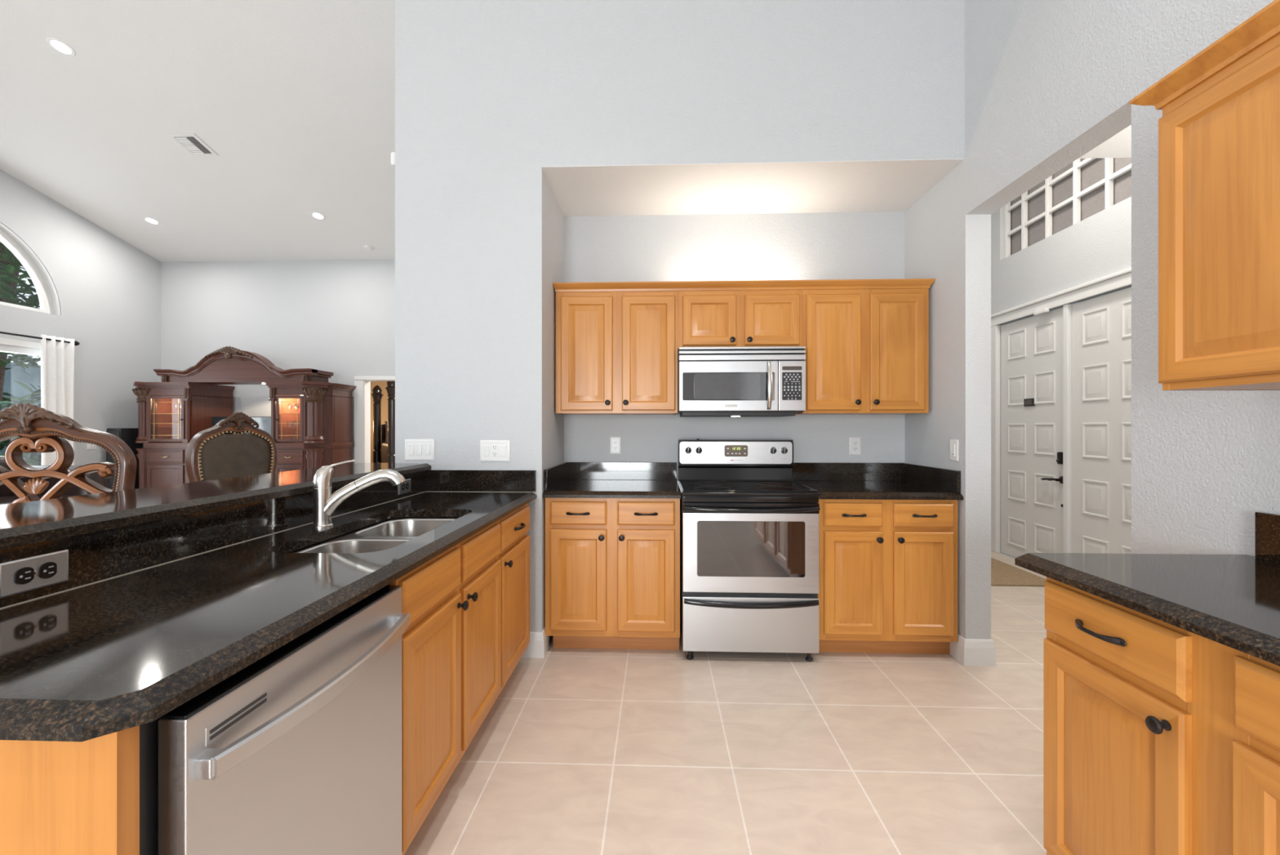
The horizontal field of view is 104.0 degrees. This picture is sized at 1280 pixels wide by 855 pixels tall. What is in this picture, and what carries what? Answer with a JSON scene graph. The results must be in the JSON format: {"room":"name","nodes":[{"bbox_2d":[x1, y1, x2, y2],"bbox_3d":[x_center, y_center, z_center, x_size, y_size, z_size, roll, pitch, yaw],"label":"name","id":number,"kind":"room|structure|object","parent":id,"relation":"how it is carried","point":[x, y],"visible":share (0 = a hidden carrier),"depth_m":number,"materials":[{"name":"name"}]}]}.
{"room":"kitchen","nodes":[
{"label":"kitchen","id":0,"kind":"room"},
{"bbox_2d":[0,168,160,465],"bbox_3d":[-8.114,-1.580,2.105,0.170,5.700,12.420,0,0,2],"label":"wall","id":1,"kind":"structure","parent":0,"point":[108,289],"depth_m":7.18,"materials":[{"name":"grey paint"}]},
{"bbox_2d":[0,337,40,355],"bbox_3d":[-7.963,0.072,5.657,0.155,2.355,2.430,0,0,2],"label":"blind","id":2,"kind":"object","parent":1,"relation":"in","point":[3,348],"depth_m":6.37,"materials":[{"name":"white paint"}]},
{"bbox_2d":[0,222,60,315],"bbox_3d":[-7.971,-2.081,5.656,0.138,1.132,2.264,0,0,2],"label":"window","id":3,"kind":"structure","parent":1,"relation":"in","point":[48,299],"depth_m":6.57,"materials":[{"name":"white paint"}]},
{"bbox_2d":[0,331,79,345],"bbox_3d":[-7.831,-1.147,5.590,0.144,0.084,2.642,0,0,2],"label":"curtain rod","id":4,"kind":"object","parent":1,"relation":"attached to","point":[76,343],"visible":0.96,"depth_m":6.39,"materials":[{"name":"black metal"}]},
{"bbox_2d":[40,334,74,465],"bbox_3d":[-7.755,0.018,6.663,0.074,2.445,0.386,0,0,2],"label":"curtain","id":5,"kind":"object","parent":4,"relation":"hanging from","point":[57,358],"visible":0.56,"depth_m":6.67,"materials":[{"name":"white fabric"}]},
{"bbox_2d":[87,443,97,449],"bbox_3d":[-7.841,0.255,7.160,0.010,0.118,0.120,0,0,2],"label":"wall switch","id":6,"kind":"object","parent":1,"relation":"attached to","point":[90,446],"visible":0.71,"depth_m":7.15,"materials":[{"name":"white plastic"}]},
{"bbox_2d":[0,0,395,262],"bbox_3d":[-3.175,-3.056,1.941,10.054,2.252,12.450,0,0,2],"label":"ceiling","id":7,"kind":"structure","parent":0,"point":[295,100],"depth_m":5.42,"materials":[{"name":"white paint"}]},
{"bbox_2d":[46,37,75,56],"bbox_3d":[-5.374,-3.530,4.645,0.183,0.048,0.178,0,0,8],"label":"recessed light","id":8,"kind":"object","parent":7,"relation":"in","point":[60,46],"visible":1,"depth_m":4.64,"materials":[{"name":"white paint"}]},
{"bbox_2d":[142,216,160,225],"bbox_3d":[-6.949,-2.939,7.121,0.183,0.048,0.178,0,0,8],"label":"recessed light","id":9,"kind":"object","parent":7,"relation":"in","point":[149,220],"visible":1,"depth_m":7.12,"materials":[{"name":"white paint"}]},
{"bbox_2d":[166,133,218,156],"bbox_3d":[-5.149,-3.250,5.768,0.320,0.086,0.321,0,0,2],"label":"ceiling vent","id":10,"kind":"object","parent":7,"relation":"in","point":[191,144],"visible":1,"depth_m":5.76,"materials":[{"name":"white metal"}]},
{"bbox_2d":[310,211,325,220],"bbox_3d":[-4.493,-2.951,6.982,0.183,0.048,0.178,0,0,8],"label":"recessed light","id":11,"kind":"object","parent":7,"relation":"in","point":[317,215],"visible":1,"depth_m":6.98,"materials":[{"name":"white paint"}]},
{"bbox_2d":[363,244,373,251],"bbox_3d":[-4.183,-2.759,7.705,0.129,0.059,0.128,0,0,-5],"label":"smoke detector","id":12,"kind":"object","parent":7,"relation":"attached to","point":[367,247],"visible":1,"depth_m":7.68,"materials":[{"name":"white plastic"}]},
{"bbox_2d":[160,259,395,462],"bbox_3d":[-4.545,-1.030,8.105,6.870,4.600,0.130,0,0,2],"label":"wall","id":13,"kind":"structure","parent":0,"point":[337,317],"depth_m":8.09,"materials":[{"name":"grey paint"}]},
{"bbox_2d":[354,376,395,462],"bbox_3d":[-4.015,0.225,8.083,1.130,2.090,0.175,0,0,2],"label":"trim","id":14,"kind":"structure","parent":13,"relation":"attached to","point":[362,384],"depth_m":8.02,"materials":[{"name":"white paint"}]},
{"bbox_2d":[370,381,388,462],"bbox_3d":[-4.282,-0.205,10.237,5.600,2.950,4.150,0,0,2],"label":"wall","id":15,"kind":"structure","parent":0,"point":[382,384],"depth_m":12.24,"materials":[{"name":"beige paint"}]},
{"bbox_2d":[395,0,964,640],"bbox_3d":[0.330,-1.530,5.299,3.225,5.600,5.105,0,0,2],"label":"wall","id":16,"kind":"structure","parent":0,"point":[490,94],"depth_m":2.79,"materials":[{"name":"grey paint"}]},
{"bbox_2d":[391,151,395,168],"bbox_3d":[-1.392,-1.516,2.849,0.039,0.076,0.070,0,0,2],"label":"wall sensor","id":17,"kind":"object","parent":16,"relation":"attached to","point":[393,153],"visible":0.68,"depth_m":2.81,"materials":[{"name":"white plastic"}]},
{"bbox_2d":[404,439,434,460],"bbox_3d":[-1.234,0.125,2.797,0.166,0.118,0.010,0,0,2],"label":"switch plate","id":18,"kind":"object","parent":16,"relation":"attached to","point":[415,449],"visible":1,"depth_m":2.80,"materials":[{"name":"white plastic"}]},
{"bbox_2d":[426,469,536,491],"bbox_3d":[-0.883,0.296,2.777,0.614,0.120,0.020,0,0,2],"label":"backsplash","id":19,"kind":"structure","parent":16,"relation":"attached to","point":[437,480],"depth_m":2.77,"materials":[{"name":"black stone"}]},
{"bbox_2d":[480,440,510,461],"bbox_3d":[-0.807,0.130,2.781,0.166,0.118,0.010,0,0,2],"label":"electrical outlet","id":20,"kind":"object","parent":16,"relation":"attached to","point":[490,450],"visible":1,"depth_m":2.78,"materials":[{"name":"white plastic"}]},
{"bbox_2d":[491,444,497,449],"bbox_3d":[-0.807,0.111,2.780,0.034,0.028,0.004,0,0,2],"label":"socket","id":21,"kind":"object","parent":20,"relation":"attached to","point":[493,446],"depth_m":2.78,"materials":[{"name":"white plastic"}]},
{"bbox_2d":[491,451,497,457],"bbox_3d":[-0.807,0.149,2.780,0.034,0.028,0.004,0,0,2],"label":"socket","id":22,"kind":"object","parent":20,"relation":"attached to","point":[494,454],"depth_m":2.78,"materials":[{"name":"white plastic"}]},
{"bbox_2d":[521,626,549,657],"bbox_3d":[-0.613,1.202,2.826,0.171,0.135,0.127,0,0,2],"label":"baseboard","id":23,"kind":"structure","parent":16,"relation":"attached to","point":[538,646],"depth_m":2.76,"materials":[{"name":"white paint"}]},
{"bbox_2d":[609,436,621,453],"bbox_3d":[-0.168,0.122,3.414,0.076,0.118,0.008,0,0,2],"label":"wall outlet","id":24,"kind":"object","parent":16,"relation":"attached to","point":[615,442],"visible":1,"depth_m":3.41,"materials":[{"name":"white plastic"}]},
{"bbox_2d":[555,290,677,414],"bbox_3d":[-0.141,-0.465,3.222,0.754,0.755,0.386,0,0,2],"label":"upper cabinet","id":25,"kind":"object","parent":16,"relation":"attached to","point":[616,352],"visible":1,"depth_m":3.07,"materials":[{"name":"brown wood"}]},
{"bbox_2d":[552,278,935,292],"bbox_3d":[0.619,-0.862,3.199,2.295,0.048,0.361,0,0,2],"label":"crown molding","id":26,"kind":"structure","parent":25,"relation":"attached to","point":[911,282],"depth_m":3.03,"materials":[{"name":"brown wood"}]},
{"bbox_2d":[677,289,802,349],"bbox_3d":[0.615,-0.662,3.195,0.758,0.360,0.386,0,0,2],"label":"upper cabinet","id":27,"kind":"object","parent":16,"relation":"attached to","point":[735,317],"visible":0.89,"depth_m":3.04,"materials":[{"name":"brown wood"}]},
{"bbox_2d":[677,346,805,417],"bbox_3d":[0.612,-0.273,3.151,0.750,0.414,0.457,0,0,2],"label":"microwave","id":28,"kind":"object","parent":27,"relation":"attached to","point":[713,381],"visible":0.98,"depth_m":2.97,"materials":[{"name":"silver metal"}]},
{"bbox_2d":[848,437,861,454],"bbox_3d":[1.444,0.125,3.356,0.076,0.118,0.008,0,0,2],"label":"wall outlet","id":29,"kind":"object","parent":16,"relation":"attached to","point":[855,443],"visible":1,"depth_m":3.35,"materials":[{"name":"white plastic"}]},
{"bbox_2d":[795,288,928,414],"bbox_3d":[1.369,-0.465,3.167,0.752,0.755,0.386,0,0,2],"label":"upper cabinet","id":30,"kind":"object","parent":16,"relation":"attached to","point":[867,353],"visible":0.99,"depth_m":3.01,"materials":[{"name":"brown wood"}]},
{"bbox_2d":[404,551,1046,854],"bbox_3d":[-2.011,1.295,3.875,12.300,0.050,16.400,0,0,2],"label":"floor","id":31,"kind":"structure","parent":0,"point":[580,751],"depth_m":1.93,"materials":[{"name":"beige tile"}]},
{"bbox_2d":[0,455,106,504],"bbox_3d":[-6.358,0.785,4.453,1.030,0.970,2.160,0,0,2],"label":"leather sofa","id":32,"kind":"object","parent":31,"relation":"on","point":[6,495],"visible":0.13,"depth_m":5.26,"materials":[{"name":"brown leather"}]},
{"bbox_2d":[0,403,136,503],"bbox_3d":[-2.121,0.593,2.047,0.679,1.354,0.720,0,0,0],"label":"lattice chair","id":33,"kind":"object","parent":31,"relation":"on","point":[38,429],"visible":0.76,"depth_m":1.75,"materials":[{"name":"brown wood"}]},
{"bbox_2d":[0,724,139,854],"bbox_3d":[-0.967,0.831,0.667,0.590,0.879,0.028,0,0,2],"label":"end panel","id":34,"kind":"object","parent":31,"relation":"on","point":[57,797],"visible":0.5,"depth_m":0.65,"materials":[{"name":"brown wood"}]},
{"bbox_2d":[106,427,142,488],"bbox_3d":[-7.651,0.640,7.422,0.310,1.260,0.400,0,0,2],"label":"tower speaker","id":35,"kind":"object","parent":31,"relation":"on","point":[129,435],"visible":0.34,"depth_m":7.35},
{"bbox_2d":[185,412,277,482],"bbox_3d":[-2.866,0.577,3.699,0.580,1.387,0.561,0,0,26],"label":"leather chair","id":36,"kind":"object","parent":31,"relation":"on","point":[242,448],"visible":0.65,"depth_m":3.74,"materials":[{"name":"brown leather"}]},
{"bbox_2d":[132,346,355,488],"bbox_3d":[-6.030,0.053,7.579,2.991,2.434,0.912,0,0,2],"label":"tall cabinet","id":37,"kind":"object","parent":31,"relation":"on","point":[322,436],"visible":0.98,"depth_m":7.31,"materials":[{"name":"brown wood"}]},
{"bbox_2d":[211,416,271,435],"bbox_3d":[-5.979,0.152,7.661,1.195,0.635,0.240,0,0,2],"label":"television","id":38,"kind":"object","parent":37,"relation":"on","point":[264,422],"visible":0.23,"depth_m":7.63,"materials":[{"name":"black plastic"}]},
{"bbox_2d":[139,585,409,854],"bbox_3d":[-0.896,0.839,1.016,0.645,0.862,0.626,0,0,2],"label":"dishwasher","id":39,"kind":"object","parent":31,"relation":"on","point":[298,750],"visible":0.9,"depth_m":0.92,"materials":[{"name":"silver metal"}]},
{"bbox_2d":[139,717,159,854],"bbox_3d":[-0.954,0.839,1.018,0.530,0.862,0.626,0,0,2],"label":"tub","id":40,"kind":"object","parent":39,"relation":"in","point":[149,732],"depth_m":0.71,"materials":[{"name":"black plastic"}]},
{"bbox_2d":[370,381,395,462],"bbox_3d":[-4.354,0.180,10.418,2.000,2.180,2.400,0,0,-34],"label":"bed","id":41,"kind":"object","parent":31,"relation":"on","point":[384,451],"visible":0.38,"depth_m":10.59,"materials":[{"name":"brown wood"}]},
{"bbox_2d":[384,421,387,441],"bbox_3d":[-5.133,0.080,10.752,0.620,0.432,0.242,0,0,-34],"label":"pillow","id":42,"kind":"object","parent":41,"relation":"on","point":[386,422],"visible":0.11,"depth_m":10.59,"materials":[{"name":"brown fabric"}]},
{"bbox_2d":[389,520,501,854],"bbox_3d":[-0.895,0.831,1.758,0.633,0.879,0.838,0,0,2],"label":"base cabinet","id":43,"kind":"object","parent":31,"relation":"on","point":[451,642],"visible":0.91,"depth_m":1.59,"materials":[{"name":"brown wood"}]},
{"bbox_2d":[0,469,537,741],"bbox_3d":[-0.930,0.313,1.710,0.638,0.156,2.156,0,0,2],"label":"countertop","id":44,"kind":"structure","parent":43,"relation":"on","point":[148,617],"depth_m":1.05,"materials":[{"name":"black stone"}]},
{"bbox_2d":[0,549,68,598],"bbox_3d":[-1.249,0.300,1.033,0.009,0.068,0.117,0,0,2],"label":"outlet","id":45,"kind":"object","parent":44,"relation":"attached to","point":[26,574],"visible":1,"depth_m":1.03,"materials":[{"name":"silver metal"}]},
{"bbox_2d":[14,566,34,584],"bbox_3d":[-1.247,0.300,1.013,0.004,0.034,0.029,0,0,2],"label":"socket","id":46,"kind":"object","parent":45,"relation":"attached to","point":[23,575],"depth_m":1.01,"materials":[{"name":"black plastic"}]},
{"bbox_2d":[39,561,57,578],"bbox_3d":[-1.246,0.300,1.052,0.004,0.034,0.029,0,0,2],"label":"socket","id":47,"kind":"object","parent":45,"relation":"attached to","point":[47,570],"depth_m":1.05,"materials":[{"name":"black plastic"}]},
{"bbox_2d":[311,459,404,528],"bbox_3d":[-1.026,0.237,1.831,0.306,0.239,0.066,0,0,-16],"label":"faucet","id":48,"kind":"object","parent":44,"relation":"on","point":[325,503],"visible":1,"depth_m":1.79,"materials":[{"name":"silver metal"}]},
{"bbox_2d":[288,516,459,585],"bbox_3d":[-0.905,0.491,1.804,0.410,0.190,0.810,0,0,2],"label":"sink","id":49,"kind":"object","parent":44,"relation":"in","point":[389,533],"visible":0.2,"depth_m":1.84,"materials":[{"name":"silver metal"}]},
{"bbox_2d":[398,478,410,494],"bbox_3d":[-1.194,0.300,2.543,0.009,0.068,0.117,0,0,2],"label":"outlet","id":50,"kind":"object","parent":44,"relation":"attached to","point":[404,486],"visible":0.98,"depth_m":2.54,"materials":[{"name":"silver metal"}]},
{"bbox_2d":[401,483,405,489],"bbox_3d":[-1.192,0.300,2.523,0.004,0.034,0.029,0,0,2],"label":"socket","id":51,"kind":"object","parent":50,"relation":"attached to","point":[403,485],"depth_m":2.52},
{"bbox_2d":[497,503,529,697],"bbox_3d":[-0.871,0.831,2.426,0.633,0.879,0.500,0,0,2],"label":"base cabinet","id":52,"kind":"object","parent":31,"relation":"on","point":[514,554],"visible":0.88,"depth_m":2.36,"materials":[{"name":"brown wood"}]},
{"bbox_2d":[545,497,679,649],"bbox_3d":[-0.145,0.831,3.071,0.757,0.879,0.653,0,0,2],"label":"base cabinet","id":53,"kind":"object","parent":31,"relation":"on","point":[612,565],"visible":0.97,"depth_m":2.79,"materials":[{"name":"brown wood"}]},
{"bbox_2d":[542,462,680,497],"bbox_3d":[-0.146,0.314,3.092,0.768,0.155,0.646,0,0,2],"label":"countertop","id":54,"kind":"structure","parent":53,"relation":"on","point":[565,479],"depth_m":3.26,"materials":[{"name":"black stone"}]},
{"bbox_2d":[677,438,821,661],"bbox_3d":[0.609,0.671,3.003,0.748,1.198,0.714,0,0,2],"label":"range","id":55,"kind":"object","parent":31,"relation":"on","point":[749,532],"visible":1,"depth_m":2.70,"materials":[{"name":"silver metal"}]},
{"bbox_2d":[677,480,821,502],"bbox_3d":[0.609,0.377,2.994,0.748,0.056,0.612,0,0,2],"label":"cooktop","id":56,"kind":"object","parent":55,"relation":"in","point":[691,491],"depth_m":2.71,"materials":[{"name":"black glass"}]},
{"bbox_2d":[817,498,957,653],"bbox_3d":[1.367,0.831,3.016,0.757,0.879,0.653,0,0,2],"label":"base cabinet","id":57,"kind":"object","parent":31,"relation":"on","point":[888,568],"visible":0.91,"depth_m":2.73,"materials":[{"name":"brown wood"}]},
{"bbox_2d":[791,462,963,499],"bbox_3d":[1.371,0.314,3.037,0.773,0.155,0.646,0,0,2],"label":"countertop","id":58,"kind":"structure","parent":57,"relation":"on","point":[851,481],"depth_m":3.08,"materials":[{"name":"black stone"}]},
{"bbox_2d":[991,557,1046,586],"bbox_3d":[3.082,1.262,4.431,0.600,0.013,0.860,0,0,2],"label":"doormat","id":59,"kind":"object","parent":31,"relation":"on","point":[1002,573],"visible":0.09,"depth_m":4.21,"materials":[{"name":"beige fabric"}]},
{"bbox_2d":[1043,576,1279,854],"bbox_3d":[1.345,0.831,0.642,0.638,0.879,1.420,0,0,2],"label":"base cabinet","id":60,"kind":"object","parent":31,"relation":"on","point":[1160,737],"visible":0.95,"depth_m":1.06,"materials":[{"name":"brown wood"}]},
{"bbox_2d":[1014,511,1279,666],"bbox_3d":[1.357,0.310,0.645,0.629,0.161,1.588,0,0,2],"label":"countertop","id":61,"kind":"structure","parent":60,"relation":"on","point":[1233,601],"depth_m":1.14,"materials":[{"name":"black stone"}]},
{"bbox_2d":[542,158,964,216],"bbox_3d":[0.614,-1.446,3.063,2.294,0.004,0.654,0,0,2],"label":"ceiling","id":62,"kind":"structure","parent":0,"point":[873,185],"depth_m":3.02,"materials":[{"name":"white paint"}]},
{"bbox_2d":[991,196,1131,558],"bbox_3d":[3.667,-0.880,3.845,0.150,4.300,3.550,0,0,2],"label":"wall","id":63,"kind":"structure","parent":0,"point":[1098,246],"depth_m":4.28,"materials":[{"name":"grey paint"}]},
{"bbox_2d":[1000,307,1062,557],"bbox_3d":[3.633,0.117,4.666,0.106,2.295,0.802,0,0,2],"label":"door","id":64,"kind":"structure","parent":63,"relation":"in","point":[1032,347],"depth_m":4.63,"materials":[{"name":"white paint"}]},
{"bbox_2d":[1033,308,1048,315],"bbox_3d":[3.582,-1.032,4.463,0.036,0.033,0.140,0,0,2],"label":"sensor","id":65,"kind":"object","parent":63,"relation":"attached to","point":[1044,310],"visible":1,"depth_m":4.44,"materials":[{"name":"white plastic"}]},
{"bbox_2d":[991,267,1131,552],"bbox_3d":[3.606,0.058,4.187,0.095,2.425,2.030,0,0,2],"label":"trim","id":66,"kind":"structure","parent":63,"relation":"attached to","point":[1121,279],"depth_m":4.25,"materials":[{"name":"white paint"}]},
{"bbox_2d":[1004,157,1131,257],"bbox_3d":[3.669,-2.034,4.059,0.060,0.723,1.979,0,0,2],"label":"window","id":67,"kind":"structure","parent":63,"relation":"in","point":[1084,188],"depth_m":4.34,"materials":[{"name":"white paint"}]},
{"bbox_2d":[1071,287,1131,553],"bbox_3d":[3.627,0.117,3.796,0.055,2.295,0.800,0,0,2],"label":"door","id":68,"kind":"structure","parent":63,"relation":"in","point":[1101,326],"depth_m":3.91,"materials":[{"name":"white paint"}]},
{"bbox_2d":[904,0,1279,639],"bbox_3d":[1.705,-1.505,-0.367,0.134,5.550,7.790,0,0,2],"label":"wall","id":69,"kind":"structure","parent":0,"point":[1047,82],"depth_m":2.02,"materials":[{"name":"grey paint"}]},
{"bbox_2d":[949,439,958,461],"bbox_3d":[1.747,0.126,2.789,0.010,0.118,0.076,0,0,2],"label":"dimmer switch","id":70,"kind":"object","parent":69,"relation":"attached to","point":[953,443],"visible":1,"depth_m":2.78,"materials":[{"name":"white plastic"}]},
{"bbox_2d":[949,633,995,665],"bbox_3d":[1.863,1.202,3.996,0.166,0.135,2.658,0,0,2],"label":"baseboard","id":71,"kind":"structure","parent":69,"relation":"attached to","point":[969,651],"depth_m":2.67,"materials":[{"name":"white paint"}]},
{"bbox_2d":[1158,33,1279,390],"bbox_3d":[1.483,-0.469,0.659,0.378,0.745,1.300,0,0,2],"label":"upper cabinet","id":72,"kind":"object","parent":69,"relation":"attached to","point":[1219,141],"visible":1,"depth_m":1.16,"materials":[{"name":"brown wood"}]},
{"bbox_2d":[1129,0,1279,110],"bbox_3d":[1.487,-0.862,0.659,0.366,0.048,1.386,0,0,2],"label":"crown molding","id":73,"kind":"structure","parent":72,"relation":"attached to","point":[1264,25],"depth_m":1.17,"materials":[{"name":"brown wood"}]},
{"bbox_2d":[1254,511,1279,563],"bbox_3d":[1.660,0.293,0.603,0.020,0.126,1.525,0,0,2],"label":"backsplash","id":74,"kind":"structure","parent":69,"relation":"attached to","point":[1267,525],"depth_m":1.34,"materials":[{"name":"black stone"}]},
{"bbox_2d":[1079,124,1131,158],"bbox_3d":[2.778,-2.280,2.801,1.950,1.600,5.400,0,0,2],"label":"ceiling","id":75,"kind":"structure","parent":0,"point":[1119,145],"depth_m":2.65,"materials":[{"name":"white paint"}]},
{"bbox_3d":[-1.318,0.753,1.725,0.140,1.034,2.153,0,0,2],"label":"wall","id":76,"kind":"structure","parent":0,"visible":0},
{"bbox_2d":[0,462,431,549],"bbox_3d":[-1.433,0.217,1.703,0.452,0.035,2.300,0,0,2],"label":"bar","id":77,"kind":"object","parent":76,"relation":"on","point":[21,523],"visible":0.95,"depth_m":1.38,"materials":[{"name":"black stone"}]},
{"label":"outside","id":78,"kind":"structure","parent":0,"visible":0},
{"bbox_3d":[-18.966,1.355,5.690,21.680,0.070,50.000,0,0,2],"label":"ground","id":79,"kind":"structure","parent":78,"visible":0},
{"bbox_2d":[0,400,13,455],"bbox_3d":[-9.378,0.314,6.433,1.669,2.123,1.635,0,0,2],"label":"shrub","id":80,"kind":"object","parent":79,"relation":"on","point":[1,402],"visible":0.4,"depth_m":7.03,"materials":[{"name":"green plant"}]},
{"bbox_2d":[0,241,40,410],"bbox_3d":[-10.132,-1.531,7.995,3.194,5.738,3.354,0,0,2],"label":"tree","id":81,"kind":"object","parent":79,"relation":"on","point":[10,265],"visible":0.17,"depth_m":7.92,"materials":[{"name":"green plant"}]},
{"bbox_2d":[0,362,41,464],"bbox_3d":[-12.952,-0.005,8.474,0.100,2.650,16.000,0,0,2],"label":"wall","id":82,"kind":"structure","parent":79,"relation":"on","point":[11,386],"depth_m":10.35,"materials":[{"name":"white paint"}]},
{"bbox_2d":[0,369,41,465],"bbox_3d":[-11.558,0.105,10.034,2.092,2.471,2.121,0,0,2],"label":"shrub","id":83,"kind":"object","parent":79,"relation":"on","point":[33,457],"visible":0.06,"depth_m":9.52,"materials":[{"name":"green plant"}]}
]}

